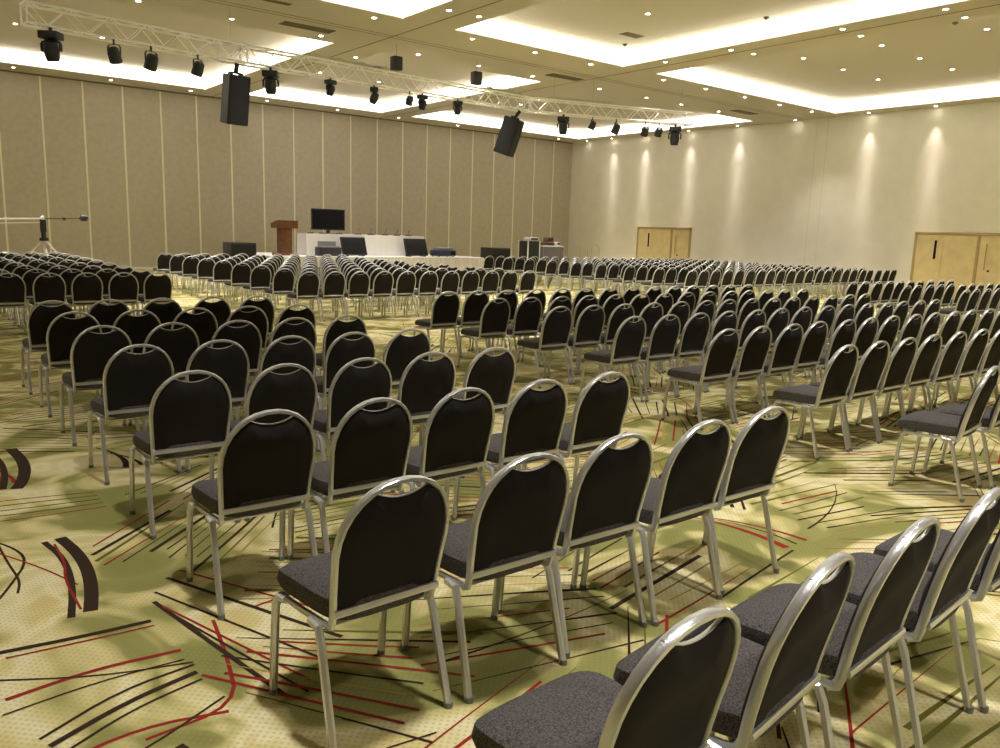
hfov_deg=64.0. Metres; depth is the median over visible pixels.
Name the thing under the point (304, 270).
banquet chair
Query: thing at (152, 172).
wall
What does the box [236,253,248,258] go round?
banquet chair
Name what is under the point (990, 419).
banquet chair
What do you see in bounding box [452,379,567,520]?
banquet chair
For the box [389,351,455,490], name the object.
banquet chair
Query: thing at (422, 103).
light
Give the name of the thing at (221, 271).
banquet chair
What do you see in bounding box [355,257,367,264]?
banquet chair
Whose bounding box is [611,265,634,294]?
banquet chair
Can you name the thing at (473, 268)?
banquet chair
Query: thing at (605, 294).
banquet chair
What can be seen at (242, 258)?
banquet chair
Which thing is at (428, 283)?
banquet chair
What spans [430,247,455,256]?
projector
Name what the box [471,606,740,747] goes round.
banquet chair
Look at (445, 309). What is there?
banquet chair
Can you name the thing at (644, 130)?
light
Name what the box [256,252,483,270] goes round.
stage riser
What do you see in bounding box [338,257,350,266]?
banquet chair
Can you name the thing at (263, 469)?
banquet chair
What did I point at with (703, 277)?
banquet chair
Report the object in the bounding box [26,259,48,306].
banquet chair
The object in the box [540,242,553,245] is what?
amplifier
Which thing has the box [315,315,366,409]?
banquet chair
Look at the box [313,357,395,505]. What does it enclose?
banquet chair
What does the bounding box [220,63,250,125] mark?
loudspeaker
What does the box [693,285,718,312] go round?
banquet chair
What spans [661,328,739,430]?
banquet chair
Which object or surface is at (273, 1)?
ceiling vent
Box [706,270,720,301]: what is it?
banquet chair
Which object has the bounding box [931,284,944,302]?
banquet chair
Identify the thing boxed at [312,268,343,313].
banquet chair
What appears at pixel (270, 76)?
light
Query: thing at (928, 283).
banquet chair
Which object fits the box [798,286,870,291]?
baseboard
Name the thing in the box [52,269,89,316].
banquet chair
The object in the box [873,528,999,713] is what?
banquet chair
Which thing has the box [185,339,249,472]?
banquet chair
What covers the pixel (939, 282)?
banquet chair
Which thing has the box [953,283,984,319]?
banquet chair
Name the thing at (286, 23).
ceiling vent
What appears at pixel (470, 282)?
banquet chair
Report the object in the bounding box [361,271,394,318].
banquet chair
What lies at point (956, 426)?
banquet chair
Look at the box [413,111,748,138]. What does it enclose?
light
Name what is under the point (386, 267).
banquet chair
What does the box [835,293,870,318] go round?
banquet chair
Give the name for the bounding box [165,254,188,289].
banquet chair
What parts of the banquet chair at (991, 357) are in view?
leg, leg, seat, frame, backrest, leg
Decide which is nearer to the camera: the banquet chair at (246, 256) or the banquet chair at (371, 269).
the banquet chair at (371, 269)
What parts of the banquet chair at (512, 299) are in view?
backrest, frame, leg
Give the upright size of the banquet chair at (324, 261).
0.923 m
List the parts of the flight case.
edge trim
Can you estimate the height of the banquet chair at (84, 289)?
0.924 m
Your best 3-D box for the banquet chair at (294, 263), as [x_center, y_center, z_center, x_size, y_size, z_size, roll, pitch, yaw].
[-5.072,-2.235,18.950,0.486,0.923,0.559,-6,13,-37]
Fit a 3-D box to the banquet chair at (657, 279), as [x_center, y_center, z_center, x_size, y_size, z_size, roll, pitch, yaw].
[4.202,-2.489,22.062,0.486,0.923,0.559,-6,13,-38]
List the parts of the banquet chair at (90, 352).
leg, leg, seat, seat frame, frame, backrest, leg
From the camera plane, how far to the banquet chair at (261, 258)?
21.61 m
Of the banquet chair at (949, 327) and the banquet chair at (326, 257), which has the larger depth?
the banquet chair at (326, 257)
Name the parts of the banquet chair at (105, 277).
backrest, frame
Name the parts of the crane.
pivot post, arm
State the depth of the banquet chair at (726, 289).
14.42 m
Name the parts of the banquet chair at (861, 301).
backrest, frame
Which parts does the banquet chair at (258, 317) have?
backrest, frame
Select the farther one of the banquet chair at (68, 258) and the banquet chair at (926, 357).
the banquet chair at (68, 258)
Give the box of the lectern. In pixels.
[271,220,297,255]
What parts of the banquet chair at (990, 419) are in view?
leg, leg, seat, leg, frame, backrest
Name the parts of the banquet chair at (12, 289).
seat, seat frame, backrest, frame, leg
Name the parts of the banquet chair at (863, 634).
seat, leg, seat frame, frame, backrest, leg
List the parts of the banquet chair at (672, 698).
seat, frame, backrest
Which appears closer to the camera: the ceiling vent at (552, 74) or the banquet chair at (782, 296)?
the banquet chair at (782, 296)
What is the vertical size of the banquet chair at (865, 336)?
0.924 m
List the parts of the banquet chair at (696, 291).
backrest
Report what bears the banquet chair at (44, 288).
on the floor
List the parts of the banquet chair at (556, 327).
leg, leg, seat, seat frame, leg, frame, backrest, leg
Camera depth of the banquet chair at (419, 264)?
20.87 m
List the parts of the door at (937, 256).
panel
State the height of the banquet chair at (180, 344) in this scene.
0.924 m
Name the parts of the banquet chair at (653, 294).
frame, backrest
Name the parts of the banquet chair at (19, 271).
backrest, frame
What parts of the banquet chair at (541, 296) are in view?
frame, backrest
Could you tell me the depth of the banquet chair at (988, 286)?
18.75 m
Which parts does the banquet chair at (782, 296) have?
frame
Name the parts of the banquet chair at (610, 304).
frame, backrest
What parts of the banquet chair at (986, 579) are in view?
seat, seat frame, leg, frame, backrest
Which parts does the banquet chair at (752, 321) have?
backrest, frame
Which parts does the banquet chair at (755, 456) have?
leg, seat, leg, frame, backrest, leg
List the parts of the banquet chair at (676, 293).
frame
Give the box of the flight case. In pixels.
[518,240,539,274]
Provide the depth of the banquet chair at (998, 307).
16.67 m
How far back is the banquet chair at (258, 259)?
20.46 m
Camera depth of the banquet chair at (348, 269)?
17.28 m
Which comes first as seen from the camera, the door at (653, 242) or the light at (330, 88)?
the light at (330, 88)
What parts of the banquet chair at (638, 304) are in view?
frame, backrest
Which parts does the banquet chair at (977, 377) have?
leg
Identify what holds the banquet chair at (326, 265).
on the floor
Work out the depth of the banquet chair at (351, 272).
16.16 m
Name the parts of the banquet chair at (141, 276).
frame, backrest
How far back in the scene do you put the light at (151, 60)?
16.02 m
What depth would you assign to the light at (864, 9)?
19.22 m
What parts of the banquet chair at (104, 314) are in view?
frame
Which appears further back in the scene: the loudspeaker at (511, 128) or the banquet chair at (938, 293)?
the loudspeaker at (511, 128)
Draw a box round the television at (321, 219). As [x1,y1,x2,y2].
[311,208,344,233]
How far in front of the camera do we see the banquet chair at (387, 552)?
2.66 m
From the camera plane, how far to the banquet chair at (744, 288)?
14.71 m
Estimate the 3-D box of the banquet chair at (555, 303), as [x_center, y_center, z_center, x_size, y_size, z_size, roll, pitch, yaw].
[0.642,-0.601,10.700,0.496,0.924,0.559,-6,13,-38]
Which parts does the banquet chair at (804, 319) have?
frame, backrest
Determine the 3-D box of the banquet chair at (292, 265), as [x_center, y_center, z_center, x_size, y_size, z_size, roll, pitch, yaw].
[-4.812,-2.025,17.806,0.486,0.923,0.559,-6,13,-38]
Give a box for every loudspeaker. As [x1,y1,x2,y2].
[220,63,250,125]
[223,242,255,257]
[480,247,509,272]
[493,110,524,157]
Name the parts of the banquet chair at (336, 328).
seat, leg, frame, backrest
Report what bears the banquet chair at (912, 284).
on the floor
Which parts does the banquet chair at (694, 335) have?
leg, leg, seat frame, seat, frame, backrest, leg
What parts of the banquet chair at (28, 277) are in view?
leg, backrest, frame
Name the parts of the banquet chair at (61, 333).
leg, leg, seat, seat frame, frame, backrest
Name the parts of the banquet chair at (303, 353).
leg, frame, backrest, leg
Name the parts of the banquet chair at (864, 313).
frame, backrest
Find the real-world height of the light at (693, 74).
0.380 m
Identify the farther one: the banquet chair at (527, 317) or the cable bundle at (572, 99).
the cable bundle at (572, 99)
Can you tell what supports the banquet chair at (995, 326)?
on the floor
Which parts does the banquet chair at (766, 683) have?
seat, leg, seat frame, frame, backrest, leg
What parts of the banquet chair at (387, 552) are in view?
leg, leg, seat, seat frame, leg, frame, backrest, leg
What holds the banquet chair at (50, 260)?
on the floor
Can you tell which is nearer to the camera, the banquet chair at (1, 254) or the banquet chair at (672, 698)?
the banquet chair at (672, 698)
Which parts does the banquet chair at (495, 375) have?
seat, frame, backrest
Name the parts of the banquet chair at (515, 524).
leg, leg, seat, seat frame, leg, frame, backrest, leg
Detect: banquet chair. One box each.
[0,251,14,258]
[0,259,18,268]
[0,269,19,326]
[0,270,9,319]
[0,273,28,331]
[1,262,30,312]
[3,253,22,260]
[9,265,37,319]
[10,255,30,264]
[17,269,54,326]
[18,257,39,264]
[20,300,84,394]
[22,251,39,256]
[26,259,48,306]
[28,273,65,312]
[29,253,48,259]
[36,262,59,271]
[38,255,56,261]
[39,311,101,417]
[47,257,66,264]
[47,265,77,316]
[48,252,63,257]
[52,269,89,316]
[56,253,72,259]
[57,260,78,268]
[59,325,139,445]
[65,255,82,262]
[67,272,102,306]
[69,262,90,307]
[74,265,106,316]
[75,257,93,265]
[85,260,105,304]
[87,268,119,311]
[87,299,131,332]
[87,344,182,485]
[99,262,119,271]
[101,309,161,396]
[102,272,140,315]
[105,265,138,314]
[125,268,150,303]
[128,322,199,430]
[129,370,239,539]
[136,272,171,315]
[140,298,181,329]
[152,253,175,286]
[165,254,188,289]
[171,307,217,346]
[172,253,194,285]
[176,256,202,293]
[184,254,208,289]
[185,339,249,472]
[186,409,317,619]
[191,253,214,286]
[191,258,217,297]
[191,297,230,327]
[198,256,222,293]
[204,255,228,289]
[206,260,234,301]
[210,253,229,286]
[210,320,261,412]
[213,258,239,296]
[218,256,243,292]
[218,363,321,521]
[223,263,252,305]
[226,306,268,380]
[229,260,257,300]
[232,255,245,287]
[234,258,260,296]
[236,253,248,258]
[236,335,319,452]
[238,257,262,291]
[239,295,274,356]
[241,265,270,303]
[247,263,276,304]
[250,317,317,410]
[252,255,263,261]
[257,260,278,300]
[260,304,316,375]
[261,258,278,295]
[263,268,294,309]
[267,265,296,309]
[268,257,280,267]
[269,263,296,304]
[269,475,452,747]
[271,255,282,264]
[272,261,297,299]
[281,259,298,295]
[286,257,299,273]
[286,271,321,321]
[287,397,412,559]
[288,255,300,270]
[288,268,320,312]
[290,265,319,308]
[292,263,319,303]
[297,261,317,279]
[298,259,317,276]
[299,257,316,272]
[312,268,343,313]
[312,271,346,321]
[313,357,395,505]
[314,332,375,450]
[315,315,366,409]
[319,257,333,273]
[319,259,334,276]
[319,261,336,279]
[320,263,340,302]
[320,265,341,307]
[334,265,363,307]
[337,271,370,319]
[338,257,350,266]
[339,259,351,267]
[340,261,355,271]
[342,263,360,301]
[344,268,366,313]
[352,263,377,300]
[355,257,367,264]
[358,259,370,266]
[358,268,389,311]
[360,261,373,268]
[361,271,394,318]
[365,265,383,306]
[371,263,397,301]
[375,259,387,265]
[375,265,403,305]
[378,261,391,267]
[379,268,409,311]
[380,387,494,502]
[383,328,430,389]
[384,271,416,317]
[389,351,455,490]
[392,259,404,264]
[395,265,422,305]
[397,261,409,267]
[399,263,415,300]
[401,268,430,310]
[401,452,569,703]
[406,271,437,316]
[408,263,434,300]
[413,291,460,360]
[414,261,426,267]
[420,268,447,309]
[422,265,439,304]
[425,263,450,297]
[428,271,459,314]
[432,265,457,302]
[442,290,489,357]
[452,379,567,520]
[453,268,467,296]
[453,347,515,478]
[457,271,479,314]
[457,298,509,366]
[459,268,486,295]
[460,265,475,303]
[471,290,517,354]
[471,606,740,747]
[475,271,498,295]
[488,271,517,296]
[491,268,504,301]
[491,297,541,366]
[498,432,653,657]
[500,289,545,352]
[514,306,572,388]
[515,270,535,304]
[521,296,572,366]
[522,371,629,491]
[527,288,571,337]
[547,305,604,383]
[569,295,598,361]
[571,288,594,346]
[575,294,624,355]
[578,303,634,380]
[579,316,645,401]
[579,419,730,626]
[598,287,618,306]
[602,293,649,349]
[608,302,662,376]
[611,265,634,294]
[613,552,854,747]
[616,314,680,401]
[622,287,640,307]
[624,265,647,292]
[637,301,689,373]
[640,267,664,295]
[644,286,661,306]
[646,312,709,396]
[647,293,673,346]
[650,406,789,595]
[652,267,676,296]
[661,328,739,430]
[662,300,714,365]
[664,267,688,295]
[664,286,681,304]
[673,270,697,293]
[677,292,694,317]
[678,311,737,391]
[684,270,708,291]
[684,285,699,314]
[685,299,736,358]
[692,267,700,283]
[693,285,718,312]
[696,326,771,423]
[697,291,716,306]
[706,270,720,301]
[710,516,940,747]
[712,291,737,324]
[715,284,735,312]
[717,270,733,300]
[720,269,744,292]
[730,324,803,417]
[735,298,759,361]
[735,309,765,387]
[736,290,755,316]
[738,284,753,299]
[741,269,755,287]
[753,269,765,291]
[755,321,827,402]
[758,289,773,313]
[761,297,780,328]
[762,308,789,383]
[769,296,800,352]
[770,296,819,352]
[770,344,858,460]
[774,289,790,312]
[784,307,811,380]
[788,319,856,398]
[793,289,808,307]
[800,341,889,450]
[805,487,999,747]
[807,305,835,376]
[813,317,878,382]
[818,304,854,364]
[819,303,874,364]
[820,295,837,311]
[831,294,855,329]
[831,337,917,442]
[835,282,857,315]
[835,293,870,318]
[836,281,869,312]
[855,315,899,371]
[859,334,941,429]
[870,281,882,310]
[873,281,893,310]
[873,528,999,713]
[874,302,893,335]
[876,285,911,322]
[879,281,904,303]
[885,331,966,418]
[888,366,999,502]
[889,314,921,357]
[891,301,908,339]
[893,285,921,308]
[894,312,940,349]
[904,299,940,329]
[906,280,914,311]
[906,300,925,320]
[909,329,989,412]
[910,285,934,309]
[915,280,923,289]
[919,280,933,299]
[921,394,999,488]
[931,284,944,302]
[933,329,999,407]
[934,309,976,377]
[935,280,944,289]
[937,308,994,361]
[937,311,960,380]
[939,289,969,327]
[940,279,953,307]
[940,284,954,325]
[941,283,975,320]
[941,284,966,318]
[943,289,980,330]
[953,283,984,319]
[956,357,999,400]
[970,311,999,354]
[974,288,991,328]
[975,301,999,325]
[976,288,999,317]
[977,283,999,317]
[979,283,993,318]
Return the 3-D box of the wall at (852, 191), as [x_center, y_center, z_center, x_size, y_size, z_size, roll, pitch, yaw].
[14.638,-5.818,27.261,0.004,6.320,35.870,-6,13,-38]
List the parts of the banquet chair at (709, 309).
frame, backrest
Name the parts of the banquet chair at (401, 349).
seat, frame, backrest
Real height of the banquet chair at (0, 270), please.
0.924 m
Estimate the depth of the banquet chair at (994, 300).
16.32 m
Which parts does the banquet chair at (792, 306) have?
frame, backrest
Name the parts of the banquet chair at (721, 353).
leg, leg, seat, leg, seat frame, frame, backrest, leg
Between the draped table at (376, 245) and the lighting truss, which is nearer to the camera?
the lighting truss
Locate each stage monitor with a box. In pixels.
[315,241,341,255]
[340,237,366,255]
[403,238,427,256]
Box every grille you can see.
[228,76,250,124]
[232,244,255,257]
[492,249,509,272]
[508,121,524,156]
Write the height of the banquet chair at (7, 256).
0.923 m
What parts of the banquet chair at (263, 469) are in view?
leg, leg, seat, seat frame, frame, backrest, leg, leg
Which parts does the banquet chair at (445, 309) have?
leg, seat, seat frame, leg, frame, backrest, leg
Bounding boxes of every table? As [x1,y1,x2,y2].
[297,233,423,255]
[540,245,563,266]
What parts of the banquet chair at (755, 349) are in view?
leg, leg, leg, seat frame, seat, frame, backrest, leg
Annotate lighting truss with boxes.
[19,0,692,126]
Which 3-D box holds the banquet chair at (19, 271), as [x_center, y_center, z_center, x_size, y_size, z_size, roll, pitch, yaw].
[-8.201,-1.428,13.808,0.496,0.924,0.559,-6,13,-38]
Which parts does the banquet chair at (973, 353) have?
leg, leg, leg, seat, leg, frame, backrest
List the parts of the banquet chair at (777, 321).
frame, backrest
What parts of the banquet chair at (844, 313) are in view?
frame, backrest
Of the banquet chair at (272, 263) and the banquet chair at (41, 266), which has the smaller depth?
the banquet chair at (41, 266)
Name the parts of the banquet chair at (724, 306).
frame, backrest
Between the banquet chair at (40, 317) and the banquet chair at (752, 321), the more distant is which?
the banquet chair at (752, 321)
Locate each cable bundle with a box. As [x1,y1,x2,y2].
[304,53,388,69]
[482,86,524,96]
[545,96,614,103]
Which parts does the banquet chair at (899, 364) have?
leg, leg, seat, leg, frame, backrest, leg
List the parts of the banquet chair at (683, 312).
frame, backrest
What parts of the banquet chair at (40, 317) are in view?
leg, leg, seat, seat frame, backrest, frame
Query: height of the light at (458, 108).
0.405 m
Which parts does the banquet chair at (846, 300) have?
frame, backrest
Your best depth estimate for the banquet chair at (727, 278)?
21.93 m
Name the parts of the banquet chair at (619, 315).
leg, leg, seat, frame, backrest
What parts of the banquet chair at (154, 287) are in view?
seat, frame, backrest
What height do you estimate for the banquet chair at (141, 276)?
0.924 m
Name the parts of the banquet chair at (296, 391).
seat, frame, backrest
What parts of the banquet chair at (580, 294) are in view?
backrest, frame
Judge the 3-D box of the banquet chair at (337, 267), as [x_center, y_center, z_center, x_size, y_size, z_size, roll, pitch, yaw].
[-3.719,-1.894,17.258,0.486,0.923,0.559,-6,13,-37]
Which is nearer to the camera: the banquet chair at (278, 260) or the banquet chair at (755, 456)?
the banquet chair at (755, 456)
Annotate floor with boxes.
[0,270,999,747]
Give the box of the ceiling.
[0,0,999,142]
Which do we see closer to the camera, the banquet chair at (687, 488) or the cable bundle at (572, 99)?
the banquet chair at (687, 488)
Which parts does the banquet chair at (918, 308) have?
backrest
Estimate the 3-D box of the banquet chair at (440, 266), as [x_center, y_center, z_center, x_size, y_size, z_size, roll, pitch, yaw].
[-1.559,-2.366,20.326,0.486,0.923,0.559,-6,13,-37]
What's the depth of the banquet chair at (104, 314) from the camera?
8.14 m
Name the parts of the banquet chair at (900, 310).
backrest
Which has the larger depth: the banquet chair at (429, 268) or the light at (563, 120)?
the light at (563, 120)
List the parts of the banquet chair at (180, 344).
leg, backrest, frame, seat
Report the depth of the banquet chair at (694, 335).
8.77 m
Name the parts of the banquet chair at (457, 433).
leg, seat, seat frame, leg, frame, backrest, leg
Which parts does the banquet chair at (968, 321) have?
backrest, frame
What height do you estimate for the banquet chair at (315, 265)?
0.923 m
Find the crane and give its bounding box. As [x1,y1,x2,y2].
[0,215,87,254]
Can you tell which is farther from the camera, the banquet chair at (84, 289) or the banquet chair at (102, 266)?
the banquet chair at (102, 266)
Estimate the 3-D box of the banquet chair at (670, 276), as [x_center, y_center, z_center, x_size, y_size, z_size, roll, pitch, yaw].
[4.603,-2.532,22.378,0.486,0.923,0.559,-6,13,-38]
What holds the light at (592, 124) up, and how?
hanging from the lighting truss
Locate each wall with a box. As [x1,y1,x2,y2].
[0,69,572,266]
[568,101,999,289]
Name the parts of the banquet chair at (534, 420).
leg, leg, seat, seat frame, frame, backrest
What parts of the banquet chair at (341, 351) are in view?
seat, leg, frame, backrest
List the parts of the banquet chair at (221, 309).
frame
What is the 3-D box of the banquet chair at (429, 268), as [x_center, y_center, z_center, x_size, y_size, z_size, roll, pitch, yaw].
[-1.709,-2.111,18.851,0.486,0.923,0.559,-6,13,-38]
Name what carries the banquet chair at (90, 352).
on the floor
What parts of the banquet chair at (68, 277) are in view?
backrest, frame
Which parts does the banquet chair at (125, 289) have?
seat, frame, backrest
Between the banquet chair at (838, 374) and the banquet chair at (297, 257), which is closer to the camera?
the banquet chair at (838, 374)
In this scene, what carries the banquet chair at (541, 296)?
on the floor
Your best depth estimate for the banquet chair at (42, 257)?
17.53 m
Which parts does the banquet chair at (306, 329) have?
frame, backrest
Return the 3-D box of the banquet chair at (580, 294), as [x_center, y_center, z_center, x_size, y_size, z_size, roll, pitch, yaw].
[1.155,-0.905,12.523,0.496,0.924,0.559,-6,13,-37]
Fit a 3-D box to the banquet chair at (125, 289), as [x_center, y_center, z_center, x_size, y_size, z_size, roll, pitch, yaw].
[-6.025,-1.169,12.728,0.496,0.924,0.559,-6,13,-37]
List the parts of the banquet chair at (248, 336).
frame, backrest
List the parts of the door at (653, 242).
panel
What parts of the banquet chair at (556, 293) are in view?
frame, backrest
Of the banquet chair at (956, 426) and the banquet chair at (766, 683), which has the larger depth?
the banquet chair at (956, 426)
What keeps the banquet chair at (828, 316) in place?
on the floor
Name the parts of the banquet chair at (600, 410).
leg, leg, seat, seat frame, frame, backrest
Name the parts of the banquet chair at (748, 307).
backrest, frame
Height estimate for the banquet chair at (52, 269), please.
0.924 m
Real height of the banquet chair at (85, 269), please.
0.923 m
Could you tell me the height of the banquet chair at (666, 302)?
0.924 m
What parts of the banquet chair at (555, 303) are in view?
leg, leg, frame, backrest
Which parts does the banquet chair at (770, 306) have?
frame, backrest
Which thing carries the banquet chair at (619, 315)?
on the floor
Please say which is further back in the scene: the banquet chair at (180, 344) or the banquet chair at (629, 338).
the banquet chair at (629, 338)
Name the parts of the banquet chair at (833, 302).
backrest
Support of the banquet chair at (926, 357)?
on the floor
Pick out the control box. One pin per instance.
(545, 239)
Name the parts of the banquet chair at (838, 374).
leg, leg, seat, seat frame, leg, frame, backrest, leg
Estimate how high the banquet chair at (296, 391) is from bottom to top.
0.924 m
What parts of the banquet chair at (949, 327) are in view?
backrest, frame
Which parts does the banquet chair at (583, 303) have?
frame, backrest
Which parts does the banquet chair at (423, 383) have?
seat, leg, frame, backrest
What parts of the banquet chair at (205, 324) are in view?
frame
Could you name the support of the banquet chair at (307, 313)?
on the floor
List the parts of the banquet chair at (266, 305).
backrest, frame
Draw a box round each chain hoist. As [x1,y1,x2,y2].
[390,44,402,74]
[470,60,481,86]
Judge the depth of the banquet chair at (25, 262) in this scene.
16.34 m
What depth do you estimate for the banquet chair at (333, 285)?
14.74 m
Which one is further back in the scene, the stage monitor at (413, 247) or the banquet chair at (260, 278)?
the stage monitor at (413, 247)
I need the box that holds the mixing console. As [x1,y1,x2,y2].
[524,237,538,240]
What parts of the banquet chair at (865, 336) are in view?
frame, backrest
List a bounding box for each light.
[0,38,330,88]
[37,27,63,61]
[107,39,122,63]
[143,46,158,71]
[191,55,204,76]
[250,75,539,111]
[262,68,278,93]
[324,78,336,95]
[326,0,449,16]
[369,85,378,104]
[405,91,412,105]
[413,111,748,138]
[417,93,427,109]
[453,99,462,114]
[457,0,962,65]
[557,114,569,134]
[588,117,595,130]
[610,119,620,134]
[640,122,648,136]
[654,123,662,136]
[659,67,999,112]
[668,124,681,144]
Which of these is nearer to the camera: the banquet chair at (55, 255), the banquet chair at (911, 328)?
the banquet chair at (911, 328)
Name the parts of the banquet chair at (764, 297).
frame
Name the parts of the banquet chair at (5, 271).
backrest, leg, leg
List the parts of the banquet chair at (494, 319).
leg, leg, seat, seat frame, frame, backrest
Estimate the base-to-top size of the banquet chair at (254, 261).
0.923 m
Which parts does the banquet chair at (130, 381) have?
leg, leg, seat, seat frame, frame, backrest, leg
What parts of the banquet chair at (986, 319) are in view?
backrest, frame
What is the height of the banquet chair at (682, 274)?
0.923 m
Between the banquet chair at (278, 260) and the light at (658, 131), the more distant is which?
the light at (658, 131)
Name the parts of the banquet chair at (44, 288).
seat, backrest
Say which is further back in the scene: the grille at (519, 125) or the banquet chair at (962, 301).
the grille at (519, 125)
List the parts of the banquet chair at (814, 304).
backrest, frame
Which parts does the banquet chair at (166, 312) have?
frame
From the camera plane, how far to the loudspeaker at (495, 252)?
32.23 m
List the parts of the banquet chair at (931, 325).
backrest, frame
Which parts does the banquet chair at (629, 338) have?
leg, leg, seat, seat frame, leg, frame, backrest, leg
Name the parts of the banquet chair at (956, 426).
leg, leg, seat frame, seat, leg, leg, frame, backrest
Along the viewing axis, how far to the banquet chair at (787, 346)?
7.89 m
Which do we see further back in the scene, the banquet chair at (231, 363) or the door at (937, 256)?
the door at (937, 256)
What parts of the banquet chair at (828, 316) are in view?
backrest, frame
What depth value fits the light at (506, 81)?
29.95 m
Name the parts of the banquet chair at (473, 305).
leg, leg, seat, frame, backrest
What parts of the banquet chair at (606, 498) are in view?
leg, leg, leg, seat, seat frame, frame, backrest, leg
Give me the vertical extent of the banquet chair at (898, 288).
0.923 m
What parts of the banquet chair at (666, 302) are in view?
backrest, frame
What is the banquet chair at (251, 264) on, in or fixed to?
on the floor
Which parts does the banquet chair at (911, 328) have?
backrest, frame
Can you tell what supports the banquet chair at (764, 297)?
on the floor
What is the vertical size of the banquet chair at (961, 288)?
0.923 m
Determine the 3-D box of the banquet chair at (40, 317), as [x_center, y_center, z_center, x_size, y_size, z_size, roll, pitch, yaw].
[-4.543,-0.305,8.084,0.496,0.924,0.559,-6,13,-38]
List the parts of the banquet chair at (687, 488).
leg, leg, leg, seat frame, seat, frame, backrest, leg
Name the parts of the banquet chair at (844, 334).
leg, seat, frame, backrest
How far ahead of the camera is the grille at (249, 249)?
25.81 m
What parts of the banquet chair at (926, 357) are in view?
leg, leg, seat, leg, frame, leg, backrest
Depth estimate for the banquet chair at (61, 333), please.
6.96 m
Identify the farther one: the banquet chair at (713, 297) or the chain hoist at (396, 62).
the chain hoist at (396, 62)
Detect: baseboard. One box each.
[120,267,153,269]
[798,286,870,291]
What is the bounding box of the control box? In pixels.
[543,237,553,241]
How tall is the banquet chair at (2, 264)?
0.923 m
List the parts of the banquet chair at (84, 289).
seat, backrest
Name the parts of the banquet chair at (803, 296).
frame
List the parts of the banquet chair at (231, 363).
leg, frame, backrest, seat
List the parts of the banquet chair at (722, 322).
leg, frame, backrest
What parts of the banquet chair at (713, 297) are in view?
backrest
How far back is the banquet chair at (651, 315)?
9.92 m
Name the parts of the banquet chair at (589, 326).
leg, leg, leg, seat frame, seat, frame, backrest, leg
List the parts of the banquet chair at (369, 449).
leg, leg, seat, seat frame, frame, backrest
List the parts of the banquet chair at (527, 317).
leg, leg, seat frame, seat, frame, backrest, leg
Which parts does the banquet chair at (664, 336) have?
leg, leg, seat frame, seat, frame, backrest, leg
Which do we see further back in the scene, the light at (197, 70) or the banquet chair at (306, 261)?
the banquet chair at (306, 261)
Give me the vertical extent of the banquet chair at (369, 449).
0.924 m
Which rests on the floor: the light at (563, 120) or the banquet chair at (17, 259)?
the banquet chair at (17, 259)
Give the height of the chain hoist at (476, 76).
0.745 m
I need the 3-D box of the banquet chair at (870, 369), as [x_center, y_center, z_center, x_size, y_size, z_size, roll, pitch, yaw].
[2.993,0.138,6.929,0.496,0.924,0.559,-6,13,-37]
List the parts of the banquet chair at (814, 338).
leg, seat, frame, backrest, leg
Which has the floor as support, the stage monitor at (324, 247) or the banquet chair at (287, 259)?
the banquet chair at (287, 259)
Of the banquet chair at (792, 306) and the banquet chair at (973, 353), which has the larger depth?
the banquet chair at (792, 306)
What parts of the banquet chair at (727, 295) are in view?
frame, backrest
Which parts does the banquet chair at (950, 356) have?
leg, leg, leg, seat, frame, leg, backrest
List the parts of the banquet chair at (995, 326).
backrest, frame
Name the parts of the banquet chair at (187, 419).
leg, leg, seat frame, seat, frame, backrest, leg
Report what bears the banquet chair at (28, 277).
on the floor
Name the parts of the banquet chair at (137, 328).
backrest, frame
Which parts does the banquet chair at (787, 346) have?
leg, seat, leg, seat frame, frame, backrest, leg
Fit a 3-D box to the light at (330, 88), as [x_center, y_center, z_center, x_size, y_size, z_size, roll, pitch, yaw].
[-3.997,-6.767,18.872,0.206,0.417,0.265,8,12,31]
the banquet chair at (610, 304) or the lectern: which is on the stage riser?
the lectern
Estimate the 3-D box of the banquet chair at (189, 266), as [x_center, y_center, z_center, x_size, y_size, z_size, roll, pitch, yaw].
[-7.667,-2.453,19.720,0.486,0.923,0.559,-6,13,-38]
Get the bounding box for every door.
[635,227,691,259]
[910,232,999,298]
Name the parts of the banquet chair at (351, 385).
leg, seat frame, seat, frame, backrest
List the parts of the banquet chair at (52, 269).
backrest, frame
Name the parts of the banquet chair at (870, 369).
leg, leg, seat, leg, seat frame, frame, backrest, leg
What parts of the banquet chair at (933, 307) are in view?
frame, backrest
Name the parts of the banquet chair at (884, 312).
frame, backrest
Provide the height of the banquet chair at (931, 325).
0.924 m
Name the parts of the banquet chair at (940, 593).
seat, seat frame, leg, frame, backrest, leg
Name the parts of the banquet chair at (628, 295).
frame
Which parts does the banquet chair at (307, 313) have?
frame, backrest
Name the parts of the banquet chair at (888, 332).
backrest, frame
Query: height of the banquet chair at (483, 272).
0.923 m
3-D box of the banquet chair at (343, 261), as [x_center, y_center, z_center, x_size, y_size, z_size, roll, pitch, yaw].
[-4.131,-2.580,21.078,0.486,0.923,0.559,-6,13,-37]
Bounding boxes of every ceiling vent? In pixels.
[262,0,291,5]
[279,21,335,33]
[546,73,583,80]
[620,32,643,38]
[730,110,757,114]
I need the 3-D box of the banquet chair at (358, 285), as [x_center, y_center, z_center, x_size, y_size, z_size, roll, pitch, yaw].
[-2.784,-1.512,15.259,0.486,0.923,0.559,-6,13,-38]
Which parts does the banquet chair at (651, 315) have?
frame, backrest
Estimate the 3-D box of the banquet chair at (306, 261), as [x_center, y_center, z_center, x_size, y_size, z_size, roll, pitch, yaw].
[-4.674,-2.279,19.274,0.486,0.923,0.559,-6,13,-38]
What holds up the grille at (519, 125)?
attached to the loudspeaker at (511, 128)

